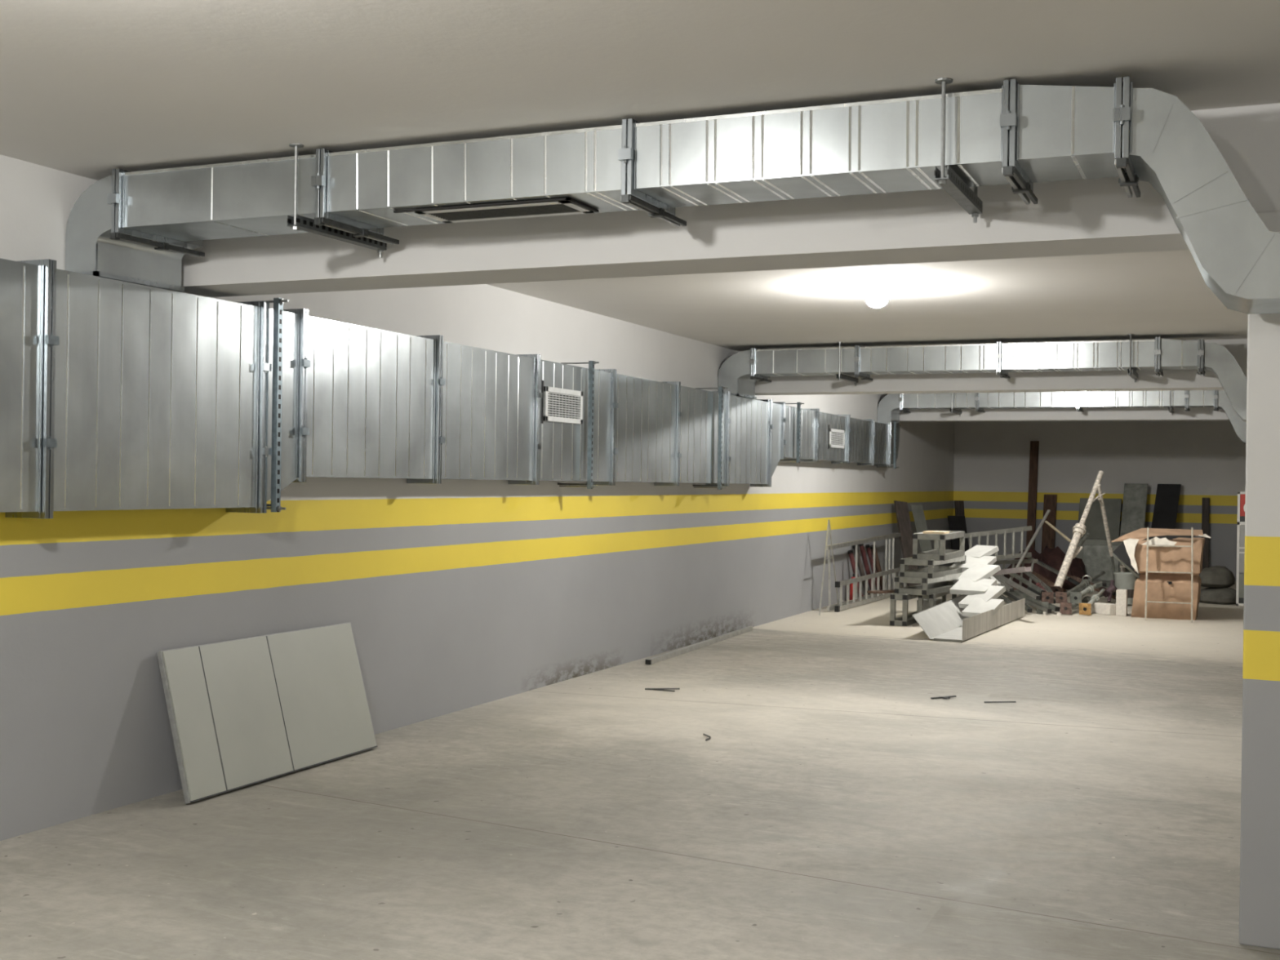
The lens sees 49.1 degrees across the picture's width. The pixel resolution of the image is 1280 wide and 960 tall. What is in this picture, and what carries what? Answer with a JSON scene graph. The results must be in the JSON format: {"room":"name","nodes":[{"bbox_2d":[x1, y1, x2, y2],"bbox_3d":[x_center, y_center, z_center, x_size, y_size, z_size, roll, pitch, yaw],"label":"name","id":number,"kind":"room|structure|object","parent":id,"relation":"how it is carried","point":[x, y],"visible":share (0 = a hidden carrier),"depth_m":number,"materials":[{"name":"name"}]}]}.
{"room":"parking garage","nodes":[
{"label":"parking garage","id":0,"kind":"room"},
{"bbox_2d":[0,154,954,840],"bbox_3d":[-1.101,0.093,9.301,0.200,2.764,32.200,1,0,23],"label":"wall","id":1,"kind":"structure","parent":0,"point":[455,595],"depth_m":8.52,"materials":[{"name":"paint"}]},
{"bbox_2d":[242,297,288,511],"bbox_3d":[-1.865,-0.367,6.885,0.304,1.046,0.053,1,0,23],"label":"bracket","id":2,"kind":"object","parent":1,"relation":"attached to","point":[275,505],"visible":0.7,"depth_m":6.84,"materials":[{"name":"metal"}]},
{"bbox_2d":[0,257,899,518],"bbox_3d":[-0.233,-0.341,10.725,0.228,1.040,18.900,1,0,23],"label":"duct","id":3,"kind":"object","parent":1,"relation":"attached to","point":[115,394],"visible":0.96,"depth_m":7.04,"materials":[{"name":"metal"}]},
{"bbox_2d":[541,380,582,424],"bbox_3d":[-0.540,-0.530,9.798,0.019,0.295,0.608,1,0,23],"label":"grille","id":4,"kind":"object","parent":3,"relation":"attached to","point":[562,401],"depth_m":9.79,"materials":[{"name":"white paint"}]},
{"bbox_2d":[827,425,844,448],"bbox_3d":[2.294,-0.492,16.351,0.019,0.275,0.648,1,0,23],"label":"grille","id":5,"kind":"object","parent":3,"relation":"attached to","point":[836,433],"depth_m":16.34,"materials":[{"name":"white paint"}]},
{"bbox_2d":[557,360,599,488],"bbox_3d":[-0.446,-0.400,10.166,0.304,0.927,0.053,1,0,23],"label":"bracket","id":6,"kind":"object","parent":1,"relation":"attached to","point":[591,363],"visible":0.95,"depth_m":10.12,"materials":[{"name":"metal"}]},
{"bbox_2d":[693,386,727,489],"bbox_3d":[0.634,-0.379,12.662,0.304,0.927,0.053,1,0,23],"label":"bracket","id":7,"kind":"object","parent":1,"relation":"attached to","point":[718,486],"visible":0.97,"depth_m":12.62,"materials":[{"name":"metal"}]},
{"bbox_2d":[779,402,804,462],"bbox_3d":[1.589,-0.503,14.865,0.304,0.642,0.053,1,0,23],"label":"bracket","id":8,"kind":"object","parent":1,"relation":"attached to","point":[797,460],"visible":0.86,"depth_m":14.82,"materials":[{"name":"metal"}]},
{"bbox_2d":[876,421,899,468],"bbox_3d":[3.351,-0.472,18.940,0.304,0.637,0.053,1,0,23],"label":"bracket","id":9,"kind":"object","parent":1,"relation":"attached to","point":[894,466],"visible":0.96,"depth_m":18.90,"materials":[{"name":"metal"}]},
{"bbox_2d":[0,580,1279,959],"bbox_3d":[3.284,1.613,7.397,9.800,0.150,32.200,1,0,23],"label":"floor","id":10,"kind":"structure","parent":0,"point":[833,807],"depth_m":6.09,"materials":[{"name":"concrete"}]},
{"bbox_2d":[156,622,377,804],"bbox_3d":[-1.826,1.126,7.049,0.240,0.675,1.520,1,0,23],"label":"panel","id":11,"kind":"object","parent":10,"relation":"on","point":[243,712],"visible":1,"depth_m":6.92,"materials":[{"name":"metal"}]},
{"bbox_2d":[644,688,679,691],"bbox_3d":[0.157,1.483,9.938,0.243,0.014,0.130,1,0,23],"label":"metal offcut","id":12,"kind":"object","parent":10,"relation":"on","point":[655,689],"visible":1,"depth_m":9.95,"materials":[{"name":"metal"}]},
{"bbox_2d":[644,626,752,664],"bbox_3d":[0.586,1.474,12.631,0.045,0.040,2.898,1,0,21],"label":"tube","id":13,"kind":"object","parent":10,"relation":"on","point":[694,646],"visible":1,"depth_m":12.36,"materials":[{"name":"metal"}]},
{"bbox_2d":[818,519,839,615],"bbox_3d":[2.174,0.984,16.019,0.014,1.066,0.833,1,0,23],"label":"trestle","id":14,"kind":"object","parent":10,"relation":"on","point":[828,521],"visible":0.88,"depth_m":15.91,"materials":[{"name":"metal"}]},
{"bbox_2d":[849,573,855,599],"bbox_3d":[2.666,1.344,17.471,0.100,0.350,0.100,1,0,23],"label":"canister","id":15,"kind":"object","parent":10,"relation":"on","point":[854,575],"visible":0.44,"depth_m":17.44,"materials":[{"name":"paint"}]},
{"bbox_2d":[847,550,863,596],"bbox_3d":[2.720,1.195,17.672,0.274,0.628,0.062,1,0,-37],"label":"pipe","id":16,"kind":"object","parent":10,"relation":"on","point":[850,552],"visible":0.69,"depth_m":17.62,"materials":[{"name":"metal"}]},
{"bbox_2d":[852,545,870,595],"bbox_3d":[2.836,1.167,17.935,0.067,0.694,0.387,1,0,43],"label":"pipe","id":17,"kind":"object","parent":10,"relation":"on","point":[860,563],"visible":0.51,"depth_m":17.89,"materials":[{"name":"black plastic"}]},
{"bbox_2d":[826,533,900,611],"bbox_3d":[2.871,1.117,17.711,0.050,0.790,3.601,1,0,24],"label":"railing","id":18,"kind":"object","parent":10,"relation":"on","point":[886,537],"visible":0.67,"depth_m":17.64,"materials":[{"name":"metal"}]},
{"bbox_2d":[858,543,871,591],"bbox_3d":[2.953,1.158,18.211,0.067,0.714,0.386,1,0,42],"label":"pipe","id":19,"kind":"object","parent":10,"relation":"on","point":[861,545],"visible":0.59,"depth_m":18.15,"materials":[{"name":"metal"}]},
{"bbox_2d":[834,565,908,612],"bbox_3d":[2.945,1.337,17.541,0.046,0.368,3.252,1,0,25],"label":"ladder","id":20,"kind":"object","parent":10,"relation":"on","point":[837,584],"visible":0.82,"depth_m":17.17,"materials":[{"name":"grey metal"}]},
{"bbox_2d":[865,544,880,590],"bbox_3d":[3.084,1.180,18.509,0.334,0.670,0.058,1,0,-44],"label":"pipe","id":21,"kind":"object","parent":10,"relation":"on","point":[867,546],"visible":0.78,"depth_m":18.45,"materials":[{"name":"metal"}]},
{"bbox_2d":[870,544,882,590],"bbox_3d":[3.196,1.191,18.771,0.322,0.656,0.077,1,0,-41],"label":"pipe","id":22,"kind":"object","parent":10,"relation":"on","point":[877,566],"visible":0.58,"depth_m":18.73,"materials":[{"name":"black plastic"}]},
{"bbox_2d":[889,592,918,626],"bbox_3d":[2.984,1.363,15.260,0.181,0.340,1.409,1,0,24],"label":"trestle","id":23,"kind":"object","parent":10,"relation":"on","point":[906,620],"visible":0.54,"depth_m":14.64,"materials":[{"name":"metal"}]},
{"bbox_2d":[893,572,962,595],"bbox_3d":[3.228,1.115,15.264,0.342,0.187,1.490,1,0,34],"label":"trestle","id":24,"kind":"object","parent":23,"relation":"on","point":[940,584],"visible":0.65,"depth_m":14.73,"materials":[{"name":"metal"}]},
{"bbox_2d":[866,589,893,593],"bbox_3d":[2.584,1.176,14.757,0.413,0.020,0.120,1,0,-34],"label":"timber offcut","id":25,"kind":"object","parent":24,"relation":"on","point":[892,590],"visible":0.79,"depth_m":14.67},
{"bbox_2d":[899,555,966,578],"bbox_3d":[3.199,0.933,15.246,0.348,0.200,1.304,1,0,29],"label":"trestle","id":26,"kind":"object","parent":24,"relation":"on","point":[934,570],"visible":0.84,"depth_m":14.75,"materials":[{"name":"metal"}]},
{"bbox_2d":[912,530,964,560],"bbox_3d":[3.255,0.707,15.228,0.335,0.279,1.156,1,0,23],"label":"trestle","id":27,"kind":"object","parent":26,"relation":"on","point":[939,553],"visible":0.94,"depth_m":14.76,"materials":[{"name":"metal"}]},
{"bbox_3d":[3.106,0.569,14.899,0.310,0.006,0.380,1,0,23],"label":"sheet","id":28,"kind":"object","parent":27,"relation":"on","visible":0},
{"bbox_2d":[922,530,949,533],"bbox_3d":[3.136,0.555,14.842,0.230,0.022,0.260,1,0,23],"label":"wooden strip","id":29,"kind":"object","parent":28,"relation":"on","point":[926,531],"visible":1,"depth_m":14.74,"materials":[{"name":"brown wood"}]},
{"bbox_2d":[893,500,920,586],"bbox_3d":[3.740,0.912,19.577,0.215,1.240,0.392,1,0,-27],"label":"plank","id":30,"kind":"object","parent":10,"relation":"on","point":[901,508],"visible":0.52,"depth_m":19.61,"materials":[{"name":"wood"}]},
{"bbox_2d":[911,504,932,567],"bbox_3d":[4.161,0.952,20.418,0.217,1.170,0.412,1,0,-35],"label":"leaning board","id":31,"kind":"object","parent":10,"relation":"on","point":[917,512],"visible":0.56,"depth_m":20.48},
{"bbox_2d":[916,598,942,613],"bbox_3d":[3.167,1.418,15.345,0.210,0.220,0.304,1,0,23],"label":"carton","id":32,"kind":"object","parent":10,"relation":"on","point":[936,601],"visible":0.31,"depth_m":15.22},
{"bbox_2d":[917,591,956,624],"bbox_3d":[3.260,1.367,15.332,0.170,0.338,1.256,1,0,23],"label":"trestle","id":33,"kind":"object","parent":10,"relation":"on","point":[921,597],"visible":0.25,"depth_m":14.78,"materials":[{"name":"metal"}]},
{"bbox_2d":[947,515,968,563],"bbox_3d":[5.339,1.075,23.392,0.307,0.950,0.383,1,0,-12],"label":"leaning board","id":34,"kind":"object","parent":10,"relation":"on","point":[955,522],"visible":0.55,"depth_m":23.45,"materials":[{"name":"black wood"}]},
{"bbox_2d":[954,500,964,515],"bbox_3d":[5.440,0.951,23.726,0.157,1.200,0.234,1,0,-15],"label":"plank","id":35,"kind":"object","parent":10,"relation":"on","point":[959,504],"visible":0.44,"depth_m":23.78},
{"bbox_2d":[911,594,1025,642],"bbox_3d":[3.450,1.393,14.650,0.573,0.277,3.032,1,0,26],"label":"open box","id":36,"kind":"object","parent":10,"relation":"on","point":[944,621],"visible":0.83,"depth_m":14.08,"materials":[{"name":"cardboard"}]},
{"bbox_2d":[929,626,962,639],"bbox_3d":[3.530,1.520,14.563,0.336,0.004,2.936,1,0,26],"label":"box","id":37,"kind":"object","parent":36,"relation":"on","point":[947,633],"depth_m":13.69,"materials":[{"name":"cardboard"}]},
{"bbox_2d":[961,597,1004,617],"bbox_3d":[3.551,1.323,14.501,0.308,0.172,0.360,1,0,37],"label":"sheet","id":38,"kind":"object","parent":36,"relation":"on","point":[978,606],"visible":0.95,"depth_m":14.47,"materials":[{"name":"white"}]},
{"bbox_2d":[958,584,1005,608],"bbox_3d":[3.603,1.233,14.764,0.403,0.232,0.308,1,0,-39],"label":"sheet","id":39,"kind":"object","parent":38,"relation":"on","point":[993,592],"visible":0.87,"depth_m":14.74,"materials":[{"name":"white"}]},
{"bbox_2d":[949,577,996,595],"bbox_3d":[3.576,1.144,15.034,0.388,0.154,0.403,1,0,31],"label":"sheet","id":40,"kind":"object","parent":39,"relation":"on","point":[965,586],"visible":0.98,"depth_m":14.97,"materials":[{"name":"white"}]},
{"bbox_2d":[952,563,1000,583],"bbox_3d":[3.685,1.034,15.349,0.390,0.211,0.348,1,0,-33],"label":"sheet","id":41,"kind":"object","parent":40,"relation":"on","point":[976,572],"visible":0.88,"depth_m":15.31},
{"bbox_2d":[949,555,996,571],"bbox_3d":[3.738,0.940,15.728,0.388,0.166,0.422,1,0,35],"label":"sheet","id":42,"kind":"object","parent":41,"relation":"on","point":[990,560],"visible":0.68,"depth_m":15.70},
{"bbox_2d":[964,545,999,558],"bbox_3d":[3.872,0.836,16.030,0.341,0.166,0.308,1,0,-37],"label":"sheet","id":43,"kind":"object","parent":42,"relation":"on","point":[977,551],"visible":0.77,"depth_m":15.99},
{"bbox_2d":[958,559,1037,601],"bbox_3d":[4.485,1.262,17.582,1.050,0.545,0.083,1,0,-9],"label":"ladder","id":44,"kind":"object","parent":10,"relation":"on","point":[1032,562],"visible":0.27,"depth_m":17.61,"materials":[{"name":"metal"}]},
{"bbox_2d":[1030,570,1066,592],"bbox_3d":[4.972,1.242,17.123,0.050,0.221,1.164,1,0,-6],"label":"metal beam","id":45,"kind":"object","parent":44,"relation":"on","point":[1042,579],"visible":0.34,"depth_m":17.16,"materials":[{"name":"grey metal"}]},
{"bbox_2d":[998,594,1012,604],"bbox_3d":[4.107,1.272,16.408,0.040,0.374,1.084,1,0,-18],"label":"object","id":46,"kind":"object","parent":10,"relation":"on","point":[1007,601],"visible":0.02,"depth_m":16.09,"materials":[{"name":"grey metal"}]},
{"bbox_2d":[992,566,1031,575],"bbox_3d":[4.071,1.048,15.885,0.070,0.235,1.633,1,0,-7],"label":"channel","id":47,"kind":"object","parent":46,"relation":"on","point":[1017,570],"visible":0.57,"depth_m":15.39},
{"bbox_2d":[1005,589,1032,612],"bbox_3d":[4.429,1.381,16.567,0.050,0.272,0.992,1,0,-6],"label":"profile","id":48,"kind":"object","parent":10,"relation":"on","point":[1027,607],"visible":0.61,"depth_m":16.14,"materials":[{"name":"grey metal"}]},
{"bbox_2d":[994,574,1040,599],"bbox_3d":[4.468,1.251,16.714,0.050,0.252,1.187,1,0,-12],"label":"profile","id":49,"kind":"object","parent":48,"relation":"on","point":[1001,577],"visible":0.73,"depth_m":16.58,"materials":[{"name":"metal"}]},
{"bbox_2d":[1002,591,1051,613],"bbox_3d":[4.495,1.412,16.349,0.050,0.212,0.742,1,0,-33],"label":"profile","id":50,"kind":"object","parent":10,"relation":"on","point":[1043,608],"visible":0.61,"depth_m":16.21,"materials":[{"name":"metal"}]},
{"bbox_2d":[995,585,1026,604],"bbox_3d":[4.295,1.329,16.391,0.030,0.196,0.861,1,0,-13],"label":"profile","id":51,"kind":"object","parent":50,"relation":"on","point":[1006,593],"visible":0.41,"depth_m":16.27,"materials":[{"name":"metal"}]},
{"bbox_2d":[992,575,1013,591],"bbox_3d":[4.228,1.163,16.873,0.050,0.282,1.067,1,0,-12],"label":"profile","id":52,"kind":"object","parent":51,"relation":"on","point":[995,577],"visible":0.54,"depth_m":16.59,"materials":[{"name":"metal"}]},
{"bbox_2d":[964,525,1031,559],"bbox_3d":[4.423,0.804,17.422,0.941,0.474,0.041,1,0,-9],"label":"ladder","id":53,"kind":"object","parent":52,"relation":"on","point":[1022,529],"visible":0.59,"depth_m":17.43,"materials":[{"name":"metal"}]},
{"bbox_2d":[1026,440,1039,549],"bbox_3d":[6.534,0.457,23.353,0.165,2.220,0.259,1,0,23],"label":"timber post","id":54,"kind":"object","parent":10,"relation":"on","point":[1034,445],"visible":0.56,"depth_m":23.34,"materials":[{"name":"wood"}]},
{"bbox_2d":[1035,601,1048,613],"bbox_3d":[4.724,1.455,16.750,0.135,0.177,1.136,1,0,7],"label":"prop","id":55,"kind":"object","parent":10,"relation":"on","point":[1046,604],"visible":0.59,"depth_m":16.19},
{"bbox_2d":[1013,589,1060,611],"bbox_3d":[4.662,1.419,16.522,0.060,0.189,0.812,1,0,-23],"label":"metal beam","id":56,"kind":"object","parent":55,"relation":"on","point":[1053,607],"visible":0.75,"depth_m":16.53,"materials":[{"name":"grey metal"}]},
{"bbox_2d":[1034,581,1053,603],"bbox_3d":[4.813,1.313,16.836,0.135,0.248,1.110,1,0,7],"label":"prop","id":57,"kind":"object","parent":55,"relation":"on","point":[1048,597],"visible":0.8,"depth_m":16.30,"materials":[{"name":"red paint"}]},
{"bbox_2d":[1002,567,1044,593],"bbox_3d":[4.618,1.208,16.895,0.045,0.238,1.094,1,0,-10],"label":"metal beam","id":58,"kind":"object","parent":57,"relation":"on","point":[1015,575],"visible":0.88,"depth_m":16.77,"materials":[{"name":"grey metal"}]},
{"bbox_2d":[1008,509,1050,580],"bbox_3d":[4.867,0.815,17.503,0.890,0.882,0.035,1,0,-42],"label":"bar","id":59,"kind":"object","parent":58,"relation":"on","point":[1048,511],"visible":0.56,"depth_m":17.53,"materials":[{"name":"metal"}]},
{"bbox_2d":[1044,520,1071,542],"bbox_3d":[5.177,0.634,17.358,0.026,0.237,0.767,1,0,-7],"label":"batten","id":60,"kind":"object","parent":59,"relation":"on","point":[1046,522],"visible":0.86,"depth_m":17.34,"materials":[{"name":"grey wood"}]},
{"bbox_2d":[1019,565,1055,596],"bbox_3d":[4.819,1.221,16.971,0.045,0.298,1.166,1,0,-6],"label":"metal beam","id":61,"kind":"object","parent":57,"relation":"on","point":[1029,574],"visible":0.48,"depth_m":16.93,"materials":[{"name":"grey metal"}]},
{"bbox_2d":[1048,471,1103,592],"bbox_3d":[5.254,0.607,16.774,0.162,1.449,1.153,1,0,45],"label":"prop","id":62,"kind":"object","parent":61,"relation":"on","point":[1079,529],"visible":0.88,"depth_m":16.68,"materials":[{"name":"paint"}]},
{"bbox_2d":[1003,545,1088,590],"bbox_3d":[5.888,1.258,20.332,1.242,0.607,1.086,1,0,23],"label":"tarp","id":63,"kind":"object","parent":10,"relation":"on","point":[1055,557],"visible":0.56,"depth_m":20.01,"materials":[{"name":"red fabric"}]},
{"bbox_2d":[1040,494,1057,552],"bbox_3d":[6.766,0.905,23.207,0.220,1.330,0.278,1,0,23],"label":"timber post","id":64,"kind":"object","parent":10,"relation":"on","point":[1050,500],"visible":0.56,"depth_m":23.20,"materials":[{"name":"wood"}]},
{"bbox_2d":[1060,594,1103,614],"bbox_3d":[5.304,1.463,16.674,0.135,0.173,1.404,1,0,36],"label":"prop","id":65,"kind":"object","parent":10,"relation":"on","point":[1066,608],"visible":0.7,"depth_m":16.13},
{"bbox_2d":[1055,570,1105,603],"bbox_3d":[5.300,1.275,16.761,0.135,0.317,1.460,1,0,37],"label":"prop","id":66,"kind":"object","parent":65,"relation":"on","point":[1060,597],"visible":0.98,"depth_m":16.48,"materials":[{"name":"metal"}]},
{"bbox_2d":[1070,580,1102,604],"bbox_3d":[5.371,1.340,16.786,0.135,0.209,1.128,1,0,32],"label":"prop","id":67,"kind":"object","parent":65,"relation":"on","point":[1075,597],"visible":0.84,"depth_m":16.34,"materials":[{"name":"metal"}]},
{"bbox_2d":[1037,559,1079,585],"bbox_3d":[5.216,1.156,17.508,0.040,0.274,1.134,1,0,-13],"label":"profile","id":68,"kind":"object","parent":67,"relation":"on","point":[1073,581],"visible":0.29,"depth_m":17.18,"materials":[{"name":"metal"}]},
{"bbox_2d":[1026,556,1071,580],"bbox_3d":[5.148,1.105,17.701,0.035,0.250,1.030,1,0,-14],"label":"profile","id":69,"kind":"object","parent":68,"relation":"on","point":[1028,557],"visible":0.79,"depth_m":17.64,"materials":[{"name":"metal"}]},
{"bbox_2d":[1102,579,1117,601],"bbox_3d":[5.719,1.347,17.023,0.186,0.258,0.175,1,0,-18],"label":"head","id":70,"kind":"object","parent":65,"relation":"attached to","point":[1108,593],"visible":0.96,"depth_m":16.99},
{"bbox_2d":[1079,588,1105,615],"bbox_3d":[5.340,1.425,16.465,0.135,0.243,1.035,1,0,30],"label":"prop","id":71,"kind":"object","parent":10,"relation":"on","point":[1084,608],"visible":1,"depth_m":16.05,"materials":[{"name":"metal"}]},
{"bbox_2d":[1075,582,1106,592],"bbox_3d":[5.526,1.328,17.210,0.050,0.182,0.735,1,0,-10],"label":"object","id":72,"kind":"object","parent":71,"relation":"on","point":[1102,584],"visible":0.59,"depth_m":16.96,"materials":[{"name":"grey metal"}]},
{"bbox_2d":[1078,497,1121,538],"bbox_3d":[7.443,0.940,22.783,0.700,1.280,0.338,1,0,23],"label":"leaning board","id":73,"kind":"object","parent":10,"relation":"on","point":[1094,523],"visible":0.42,"depth_m":22.80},
{"bbox_2d":[1084,484,1115,585],"bbox_3d":[5.782,0.810,17.331,0.142,1.522,1.227,1,0,37],"label":"stay","id":74,"kind":"object","parent":10,"relation":"on","point":[1100,499],"visible":0.87,"depth_m":17.29,"materials":[{"name":"paint"}]},
{"bbox_2d":[1075,537,1126,587],"bbox_3d":[6.801,1.223,20.679,0.700,0.700,0.430,1,0,23],"label":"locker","id":75,"kind":"object","parent":10,"relation":"on","point":[1095,553],"visible":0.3,"depth_m":20.49,"materials":[{"name":"grey metal"}]},
{"bbox_2d":[1091,602,1115,615],"bbox_3d":[5.403,1.496,16.309,0.140,0.122,0.312,1,0,-27],"label":"block","id":76,"kind":"object","parent":10,"relation":"on","point":[1104,608],"visible":0.8,"depth_m":16.23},
{"bbox_2d":[1115,589,1127,616],"bbox_3d":[5.538,1.410,16.109,0.115,0.300,0.120,1,0,23],"label":"block","id":77,"kind":"object","parent":10,"relation":"on","point":[1121,594],"visible":1,"depth_m":16.06,"materials":[{"name":"concrete"}]},
{"bbox_2d":[1113,572,1136,604],"bbox_3d":[6.067,1.354,17.526,0.276,0.385,0.276,1,0,23],"label":"pail","id":78,"kind":"object","parent":10,"relation":"on","point":[1123,580],"visible":0.56,"depth_m":17.42,"materials":[{"name":"metal"}]},
{"bbox_2d":[1071,575,1115,595],"bbox_3d":[5.778,1.343,17.865,0.050,0.202,0.701,1,0,-31],"label":"metal beam","id":79,"kind":"object","parent":78,"relation":"on","point":[1077,579],"visible":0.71,"depth_m":18.01,"materials":[{"name":"grey metal"}]},
{"bbox_2d":[1120,483,1148,580],"bbox_3d":[7.873,0.821,22.413,0.440,1.530,0.398,1,0,23],"label":"door leaf","id":80,"kind":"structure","parent":10,"relation":"on","point":[1135,495],"depth_m":22.46,"materials":[{"name":"grey metal"}]},
{"bbox_2d":[1111,528,1210,620],"bbox_3d":[6.003,1.063,16.120,1.052,1.009,0.833,1,0,23],"label":"cardboard box","id":81,"kind":"object","parent":10,"relation":"on","point":[1131,553],"visible":0.96,"depth_m":15.81,"materials":[{"name":"cardboard"}]},
{"bbox_2d":[1151,484,1181,528],"bbox_3d":[8.260,0.827,22.148,0.365,1.530,0.901,1,0,35],"label":"leaning board","id":82,"kind":"object","parent":10,"relation":"on","point":[1167,495],"visible":0.44,"depth_m":22.25,"materials":[{"name":"black wood"}]},
{"bbox_2d":[1144,527,1193,622],"bbox_3d":[5.886,1.046,15.573,0.498,1.044,0.195,1,0,23],"label":"ladder","id":83,"kind":"object","parent":10,"relation":"on","point":[1148,528],"visible":1,"depth_m":15.57,"materials":[{"name":"metal"}]},
{"bbox_2d":[1201,497,1209,568],"bbox_3d":[8.999,0.942,22.312,0.110,1.320,0.209,1,0,23],"label":"timber post","id":84,"kind":"object","parent":10,"relation":"on","point":[1206,501],"visible":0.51,"depth_m":22.30,"materials":[{"name":"wood"}]},
{"bbox_2d":[1199,586,1235,604],"bbox_3d":[7.458,1.480,18.065,0.579,0.210,0.584,1,0,-26],"label":"sack","id":85,"kind":"object","parent":10,"relation":"on","point":[1224,596],"visible":0.77,"depth_m":17.85,"materials":[{"name":"grey fabric"}]},
{"bbox_2d":[1199,565,1235,587],"bbox_3d":[7.442,1.247,18.130,0.480,0.264,0.522,1,0,23],"label":"sack","id":86,"kind":"object","parent":85,"relation":"on","point":[1216,576],"visible":0.87,"depth_m":17.95,"materials":[{"name":"grey fabric"}]},
{"bbox_2d":[1235,491,1245,605],"bbox_3d":[7.747,0.869,17.621,0.445,1.440,0.035,1,0,23],"label":"sign stand","id":87,"kind":"object","parent":10,"relation":"on","point":[1241,495],"visible":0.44,"depth_m":17.68,"materials":[{"name":"white metal"}]},
{"bbox_2d":[1239,210,1279,949],"bbox_3d":[2.389,0.328,4.658,0.700,2.400,0.450,1,0,23],"label":"pillar","id":88,"kind":"structure","parent":10,"relation":"on","point":[1260,840],"depth_m":4.57,"materials":[{"name":"paint"}]},
{"bbox_2d":[0,0,1279,351],"bbox_3d":[3.324,-1.326,7.394,9.800,0.200,32.200,1,0,23],"label":"ceiling","id":89,"kind":"structure","parent":0,"point":[90,89],"depth_m":4.46,"materials":[{"name":"white paint"}]},
{"bbox_2d":[287,142,386,257],"bbox_3d":[-1.211,-1.113,5.641,0.056,0.347,0.619,1,0,23],"label":"hanger","id":90,"kind":"object","parent":89,"relation":"hanging from","point":[297,222],"visible":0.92,"depth_m":5.49,"materials":[{"name":"metal"}]},
{"bbox_2d":[181,102,1279,297],"bbox_3d":[2.276,-1.032,4.730,9.600,0.412,0.360,1,0,23],"label":"ceiling beam","id":91,"kind":"structure","parent":89,"relation":"attached to","point":[1097,215],"depth_m":5.37,"materials":[{"name":"white paint"}]},
{"bbox_2d":[835,342,857,386],"bbox_3d":[1.924,-1.121,12.979,0.056,0.465,0.619,1,0,23],"label":"hanger","id":92,"kind":"object","parent":89,"relation":"hanging from","point":[844,377],"visible":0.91,"depth_m":12.82,"materials":[{"name":"metal"}]},
{"bbox_2d":[865,284,888,307],"bbox_3d":[1.529,-1.181,9.041,0.144,0.142,0.144,1,0,23],"label":"ceiling lamp","id":93,"kind":"object","parent":89,"relation":"attached to","point":[877,297],"visible":1,"depth_m":8.99,"materials":[{"name":"white paint"}]},
{"bbox_2d":[950,393,961,416],"bbox_3d":[4.240,-1.100,18.787,0.056,0.465,0.619,1,0,23],"label":"hanger","id":94,"kind":"object","parent":89,"relation":"hanging from","point":[954,411],"visible":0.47,"depth_m":18.63,"materials":[{"name":"metal"}]},
{"bbox_2d":[933,77,982,222],"bbox_3d":[1.063,-1.081,4.657,0.056,0.347,0.619,1,0,23],"label":"hanger","id":95,"kind":"object","parent":89,"relation":"hanging from","point":[968,199],"visible":0.92,"depth_m":4.49,"materials":[{"name":"metal"}]},
{"bbox_2d":[65,76,1279,314],"bbox_3d":[0.684,-0.897,4.832,6.600,0.709,0.555,1,0,23],"label":"duct","id":96,"kind":"object","parent":95,"relation":"hanging from","point":[133,227],"visible":1,"depth_m":4.80,"materials":[{"name":"metal"}]},
{"bbox_2d":[393,197,599,222],"bbox_3d":[-0.546,-1.016,5.301,0.745,0.010,0.252,1,0,23],"label":"grille","id":97,"kind":"object","parent":96,"relation":"attached to","point":[534,206],"depth_m":5.26,"materials":[{"name":"metal"}]},
{"bbox_2d":[737,338,1247,395],"bbox_3d":[5.437,-0.995,12.035,9.600,0.412,0.360,1,0,23],"label":"ceiling beam","id":98,"kind":"structure","parent":89,"relation":"attached to","point":[1189,379],"depth_m":12.76,"materials":[{"name":"white paint"}]},
{"bbox_2d":[887,393,1229,422],"bbox_3d":[7.918,-0.967,17.772,9.600,0.412,0.360,1,0,23],"label":"ceiling beam","id":99,"kind":"structure","parent":89,"relation":"attached to","point":[1122,414],"depth_m":18.57,"materials":[{"name":"white paint"}]},
{"bbox_2d":[1127,333,1137,382],"bbox_3d":[4.218,-1.089,11.987,0.056,0.465,0.619,1,0,23],"label":"hanger","id":100,"kind":"object","parent":89,"relation":"hanging from","point":[1134,375],"visible":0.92,"depth_m":11.72,"materials":[{"name":"metal"}]},
{"bbox_2d":[717,337,1247,422],"bbox_3d":[3.866,-0.846,12.150,6.630,0.709,0.555,1,0,23],"label":"duct","id":101,"kind":"object","parent":100,"relation":"hanging from","point":[740,372],"visible":0.99,"depth_m":12.26,"materials":[{"name":"metal"}]},
{"bbox_2d":[1168,391,1173,415],"bbox_3d":[6.718,-1.065,17.715,0.056,0.465,0.619,1,0,23],"label":"hanger","id":102,"kind":"object","parent":89,"relation":"hanging from","point":[1171,411],"visible":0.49,"depth_m":17.45,"materials":[{"name":"metal"}]},
{"bbox_2d":[877,390,1246,443],"bbox_3d":[6.340,-0.822,17.890,6.615,0.709,0.555,1,0,23],"label":"duct","id":103,"kind":"object","parent":102,"relation":"hanging from","point":[890,407],"visible":0.71,"depth_m":18.05,"materials":[{"name":"metal"}]},
{"bbox_2d":[952,420,1245,581],"bbox_3d":[9.735,0.230,22.264,9.800,2.764,0.200,1,0,23],"label":"wall","id":104,"kind":"structure","parent":0,"point":[1207,459],"depth_m":23.15,"materials":[{"name":"paint"}]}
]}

